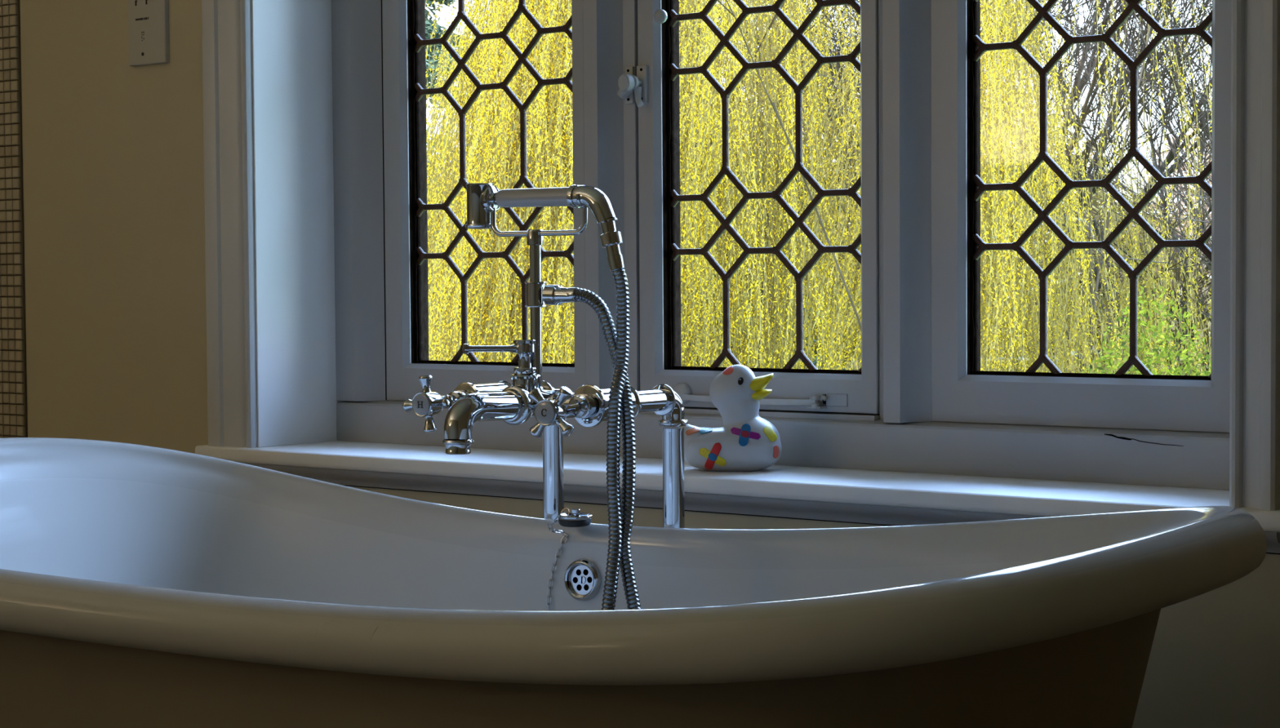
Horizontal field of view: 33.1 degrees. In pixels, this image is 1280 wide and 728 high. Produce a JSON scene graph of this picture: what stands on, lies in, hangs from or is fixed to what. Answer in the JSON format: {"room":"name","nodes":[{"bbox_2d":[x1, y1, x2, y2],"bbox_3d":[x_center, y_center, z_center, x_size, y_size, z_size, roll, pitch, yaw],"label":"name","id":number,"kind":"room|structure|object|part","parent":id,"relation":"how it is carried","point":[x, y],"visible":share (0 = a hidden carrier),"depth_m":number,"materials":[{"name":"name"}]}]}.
{"room":"bathroom","nodes":[
{"label":"bathroom","id":0,"kind":"room"},
{"bbox_2d":[0,0,1279,727],"bbox_3d":[0.137,-0.462,2.968,5.050,2.470,0.301,1,3,37],"label":"wall","id":1,"kind":"structure","parent":0,"point":[103,313],"depth_m":3.55,"materials":[{"name":"beige paint"}]},
{"bbox_2d":[128,0,169,66],"bbox_3d":[-0.796,-0.558,3.490,0.090,0.146,0.011,1,3,37],"label":"socket","id":2,"kind":"object","parent":1,"relation":"attached to","point":[148,20],"visible":1,"depth_m":3.48,"materials":[{"name":"grey plastic"}]},
{"bbox_2d":[201,0,257,448],"bbox_3d":[-0.646,-0.607,3.367,0.094,1.480,0.027,1,3,37],"label":"window frame","id":3,"kind":"structure","parent":1,"relation":"attached to","point":[226,24],"depth_m":3.38,"materials":[{"name":"grey paint"}]},
{"bbox_2d":[251,0,342,447],"bbox_3d":[-0.537,-0.577,3.430,0.003,1.408,0.214,1,3,37],"label":"reveal","id":4,"kind":"structure","parent":1,"relation":"attached to","point":[292,49],"depth_m":3.42,"materials":[{"name":"white paint"}]},
{"bbox_2d":[195,440,1279,533],"bbox_3d":[0.064,0.153,2.967,1.767,0.023,0.215,1,3,37],"label":"window sill","id":5,"kind":"structure","parent":1,"relation":"attached to","point":[964,493],"depth_m":2.79,"materials":[{"name":"white paint"}]},
{"bbox_2d":[677,364,782,471],"bbox_3d":[0.121,0.072,2.911,0.140,0.143,0.092,0,2,4],"label":"rubber duck","id":6,"kind":"object","parent":5,"relation":"on","point":[746,442],"visible":0.98,"depth_m":2.88,"materials":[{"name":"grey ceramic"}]},
{"bbox_2d":[242,462,1279,553],"bbox_3d":[0.013,0.181,2.898,1.740,0.026,0.029,1,3,37],"label":"trim","id":7,"kind":"structure","parent":1,"relation":"attached to","point":[838,512],"depth_m":2.84,"materials":[{"name":"white paint"}]},
{"bbox_2d":[331,0,1231,489],"bbox_3d":[0.164,-0.566,3.041,1.590,1.408,0.105,1,3,37],"label":"window","id":8,"kind":"structure","parent":1,"relation":"in","point":[962,393],"depth_m":2.86,"materials":[{"name":"white paint"}]},
{"bbox_2d":[381,0,586,400],"bbox_3d":[-0.232,-0.572,3.358,0.415,1.266,0.062,1,3,37],"label":"window","id":9,"kind":"structure","parent":8,"relation":"attached to","point":[403,41],"depth_m":3.44,"materials":[{"name":"white paint"}]},
{"bbox_3d":[-0.042,-0.571,3.198,0.079,1.278,0.104,1,3,37],"label":"window post","id":10,"kind":"part","parent":8,"relation":"part of","materials":[{"name":"white paint"}]},
{"bbox_2d":[617,0,880,421],"bbox_3d":[0.156,-0.561,3.040,0.435,1.268,0.104,1,3,37],"label":"window","id":11,"kind":"structure","parent":8,"relation":"attached to","point":[649,83],"depth_m":3.10,"materials":[{"name":"white paint"}]},
{"bbox_3d":[-0.013,-0.409,3.133,0.033,0.025,0.025,-2,3,-39],"label":"knob","id":12,"kind":"part","parent":11,"relation":"part of","materials":[{"name":"paint"}]},
{"bbox_3d":[-0.002,-0.389,3.134,0.011,0.030,0.018,-1,2,-26],"label":"lever","id":13,"kind":"part","parent":11,"relation":"part of","materials":[{"name":"paint"}]},
{"bbox_3d":[0.031,-0.502,3.112,0.021,0.021,0.020,1,3,37],"label":"ceramic knob","id":14,"kind":"part","parent":11,"relation":"part of","materials":[{"name":"grey ceramic"}]},
{"bbox_3d":[0.270,0.050,2.960,0.034,0.018,0.002,1,3,37],"label":"stay plate","id":15,"kind":"part","parent":11,"relation":"part of","materials":[{"name":"white paint"}]},
{"bbox_3d":[0.168,0.104,3.068,1.590,0.067,0.104,1,3,37],"label":"cill rail","id":16,"kind":"part","parent":8,"relation":"part of","materials":[{"name":"white paint"}]},
{"bbox_3d":[0.363,-0.562,2.890,0.081,1.278,0.104,1,3,37],"label":"window post","id":17,"kind":"part","parent":8,"relation":"part of","materials":[{"name":"white paint"}]},
{"bbox_2d":[1229,0,1279,511],"bbox_3d":[0.676,-0.577,2.363,0.056,1.480,0.027,1,3,37],"label":"window frame","id":18,"kind":"structure","parent":1,"relation":"attached to","point":[1255,200],"depth_m":2.38,"materials":[{"name":"grey paint"}]},
{"bbox_3d":[-0.995,0.888,1.519,4.890,0.140,3.488,1,3,37],"label":"floor","id":19,"kind":"structure","parent":0,"visible":0},
{"bbox_2d":[402,194,688,528],"bbox_3d":[-0.117,0.289,2.515,0.246,0.968,0.319,1,3,37],"label":"shower mixer","id":20,"kind":"object","parent":19,"relation":"on","point":[529,396],"visible":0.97,"depth_m":2.48,"materials":[{"name":"silver metal"}]},
{"bbox_3d":[-0.236,0.046,2.500,0.030,0.030,0.055,1,3,37],"label":"handle","id":21,"kind":"part","parent":20,"relation":"part of","materials":[{"name":"silver metal"}]},
{"bbox_2d":[441,439,474,454],"bbox_3d":[-0.202,0.091,2.393,0.036,0.016,0.036,1,3,37],"label":"outlet","id":22,"kind":"object","parent":20,"relation":"attached to","point":[453,446],"depth_m":2.38,"materials":[{"name":"silver metal"}]},
{"bbox_3d":[-0.172,-0.018,2.477,0.064,0.012,0.012,-1,2,-20],"label":"diverter lever","id":23,"kind":"part","parent":20,"relation":"part of","materials":[{"name":"silver metal"}]},
{"bbox_3d":[-0.137,0.047,2.477,0.046,0.046,0.042,1,3,37],"label":"spout","id":24,"kind":"part","parent":20,"relation":"part of","materials":[{"name":"silver metal"}]},
{"bbox_2d":[464,182,641,610],"bbox_3d":[-0.079,0.195,2.387,0.185,0.806,0.408,-1,2,-10],"label":"shower","id":25,"kind":"object","parent":20,"relation":"in","point":[620,517],"visible":0.75,"depth_m":2.41,"materials":[{"name":"silver metal"}]},
{"bbox_3d":[-0.105,0.419,2.683,0.048,0.694,0.048,1,3,37],"label":"leg","id":26,"kind":"part","parent":20,"relation":"part of","materials":[{"name":"silver metal"}]},
{"bbox_3d":[-0.089,0.053,2.389,0.031,0.030,0.056,1,3,37],"label":"handle","id":27,"kind":"part","parent":20,"relation":"part of","materials":[{"name":"silver metal"}]},
{"bbox_3d":[0.042,0.423,2.571,0.048,0.694,0.048,1,3,37],"label":"leg","id":28,"kind":"part","parent":20,"relation":"part of","materials":[{"name":"silver metal"}]},
{"bbox_2d":[0,437,1266,727],"bbox_3d":[-0.205,0.446,2.300,1.673,0.672,0.818,1,3,33],"label":"bathtub","id":29,"kind":"object","parent":19,"relation":"on","point":[141,586],"visible":1,"depth_m":2.03,"materials":[{"name":"grey ceramic"}]},
{"bbox_2d":[546,508,592,611],"bbox_3d":[-0.087,0.252,2.579,0.067,0.160,0.043,1,3,37],"label":"plug","id":30,"kind":"object","parent":29,"relation":"attached to","point":[575,518],"visible":0.91,"depth_m":2.56,"materials":[{"name":"silver metal"}]},
{"label":"outside","id":31,"kind":"structure","parent":0,"visible":0},
{"bbox_3d":[27.589,2.502,39.220,120.000,0.100,89.500,1,3,37],"label":"ground","id":32,"kind":"structure","parent":31,"visible":0},
{"bbox_2d":[425,0,512,360],"bbox_3d":[-2.280,-1.377,20.805,4.203,9.500,4.208,1,3,37],"label":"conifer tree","id":33,"kind":"object","parent":32,"relation":"on","point":[428,28],"visible":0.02,"depth_m":20.14,"materials":[{"name":"green plant"}]},
{"bbox_2d":[426,101,734,364],"bbox_3d":[-1.514,-0.031,24.962,6.546,6.680,3.655,2,3,43],"label":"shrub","id":34,"kind":"object","parent":32,"relation":"on","point":[498,101],"visible":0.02,"depth_m":23.67,"materials":[{"name":"green plant"}]},
{"bbox_2d":[425,0,835,367],"bbox_3d":[-0.658,-0.567,14.915,3.673,8.322,2.743,1,3,33],"label":"willow tree","id":35,"kind":"object","parent":32,"relation":"on","point":[504,131],"visible":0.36,"depth_m":14.39,"materials":[{"name":"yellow plant"}]},
{"bbox_2d":[548,0,853,370],"bbox_3d":[0.413,-1.920,20.924,4.070,10.539,4.217,1,3,37],"label":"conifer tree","id":36,"kind":"object","parent":32,"relation":"on","point":[686,37],"visible":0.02,"depth_m":20.75,"materials":[{"name":"green plant"}]},
{"bbox_2d":[448,0,1060,370],"bbox_3d":[0.316,-0.466,15.452,4.510,8.064,4.228,1,3,31],"label":"willow tree","id":37,"kind":"object","parent":32,"relation":"on","point":[697,264],"visible":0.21,"depth_m":14.64,"materials":[{"name":"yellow plant"}]},
{"bbox_2d":[706,38,1002,370],"bbox_3d":[1.657,-0.370,24.805,7.426,7.327,3.724,2,3,43],"label":"tree","id":38,"kind":"object","parent":32,"relation":"on","point":[824,171],"visible":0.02,"depth_m":23.69,"materials":[{"name":"green plant"}]},
{"bbox_2d":[717,0,1128,373],"bbox_3d":[1.054,-0.476,13.524,5.156,8.222,2.459,-2,3,-35],"label":"willow tree","id":39,"kind":"object","parent":32,"relation":"on","point":[995,118],"visible":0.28,"depth_m":14.02,"materials":[{"name":"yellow plant"}]},
{"bbox_2d":[679,0,1204,368],"bbox_3d":[2.337,-2.447,17.787,8.120,11.825,8.940,0,2,21],"label":"bare tree","id":40,"kind":"object","parent":32,"relation":"on","point":[839,49],"visible":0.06,"depth_m":18.58,"materials":[{"name":"brown plant"}]},
{"bbox_2d":[679,0,1212,375],"bbox_3d":[3.658,-1.024,16.962,9.284,9.027,6.181,0,2,19],"label":"bare tree","id":41,"kind":"object","parent":32,"relation":"on","point":[1205,102],"visible":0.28,"depth_m":16.80,"materials":[{"name":"plant"}]},
{"bbox_2d":[679,0,1212,371],"bbox_3d":[4.179,-1.244,18.829,11.104,9.312,5.496,1,3,37],"label":"bare tree","id":42,"kind":"object","parent":32,"relation":"on","point":[1171,157],"visible":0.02,"depth_m":18.35,"materials":[{"name":"brown plant"}]},
{"bbox_2d":[682,0,1212,373],"bbox_3d":[4.385,-0.945,18.214,8.553,8.750,7.577,-1,2,-23],"label":"bare tree","id":43,"kind":"object","parent":32,"relation":"on","point":[1095,73],"visible":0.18,"depth_m":17.28,"materials":[{"name":"plant"}]},
{"bbox_2d":[790,31,1211,375],"bbox_3d":[3.462,0.519,15.888,3.903,6.018,3.504,-2,3,-40],"label":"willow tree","id":44,"kind":"object","parent":32,"relation":"on","point":[1138,239],"visible":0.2,"depth_m":15.12,"materials":[{"name":"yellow plant"}]},
{"bbox_2d":[804,93,1211,374],"bbox_3d":[4.274,0.128,23.628,7.548,6.368,3.733,1,2,23],"label":"shrub","id":45,"kind":"object","parent":32,"relation":"on","point":[1094,200],"visible":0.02,"depth_m":22.44,"materials":[{"name":"green plant"}]},
{"bbox_2d":[980,0,1212,375],"bbox_3d":[4.289,-0.758,15.242,5.497,8.609,2.425,-2,3,-30],"label":"willow tree","id":46,"kind":"object","parent":32,"relation":"on","point":[1181,84],"visible":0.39,"depth_m":14.44,"materials":[{"name":"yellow plant"}]},
{"bbox_2d":[1045,115,1211,375],"bbox_3d":[5.880,0.382,22.346,4.320,5.894,3.149,1,2,23],"label":"shrub","id":47,"kind":"object","parent":32,"relation":"on","point":[1171,140],"visible":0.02,"depth_m":21.91,"materials":[{"name":"green plant"}]},
{"bbox_2d":[1073,285,1211,376],"bbox_3d":[3.053,1.606,12.754,2.216,4.117,1.814,1,3,37],"label":"bush","id":48,"kind":"object","parent":32,"relation":"on","point":[1205,373],"visible":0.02,"depth_m":12.65,"materials":[{"name":"green plant"}]}
]}

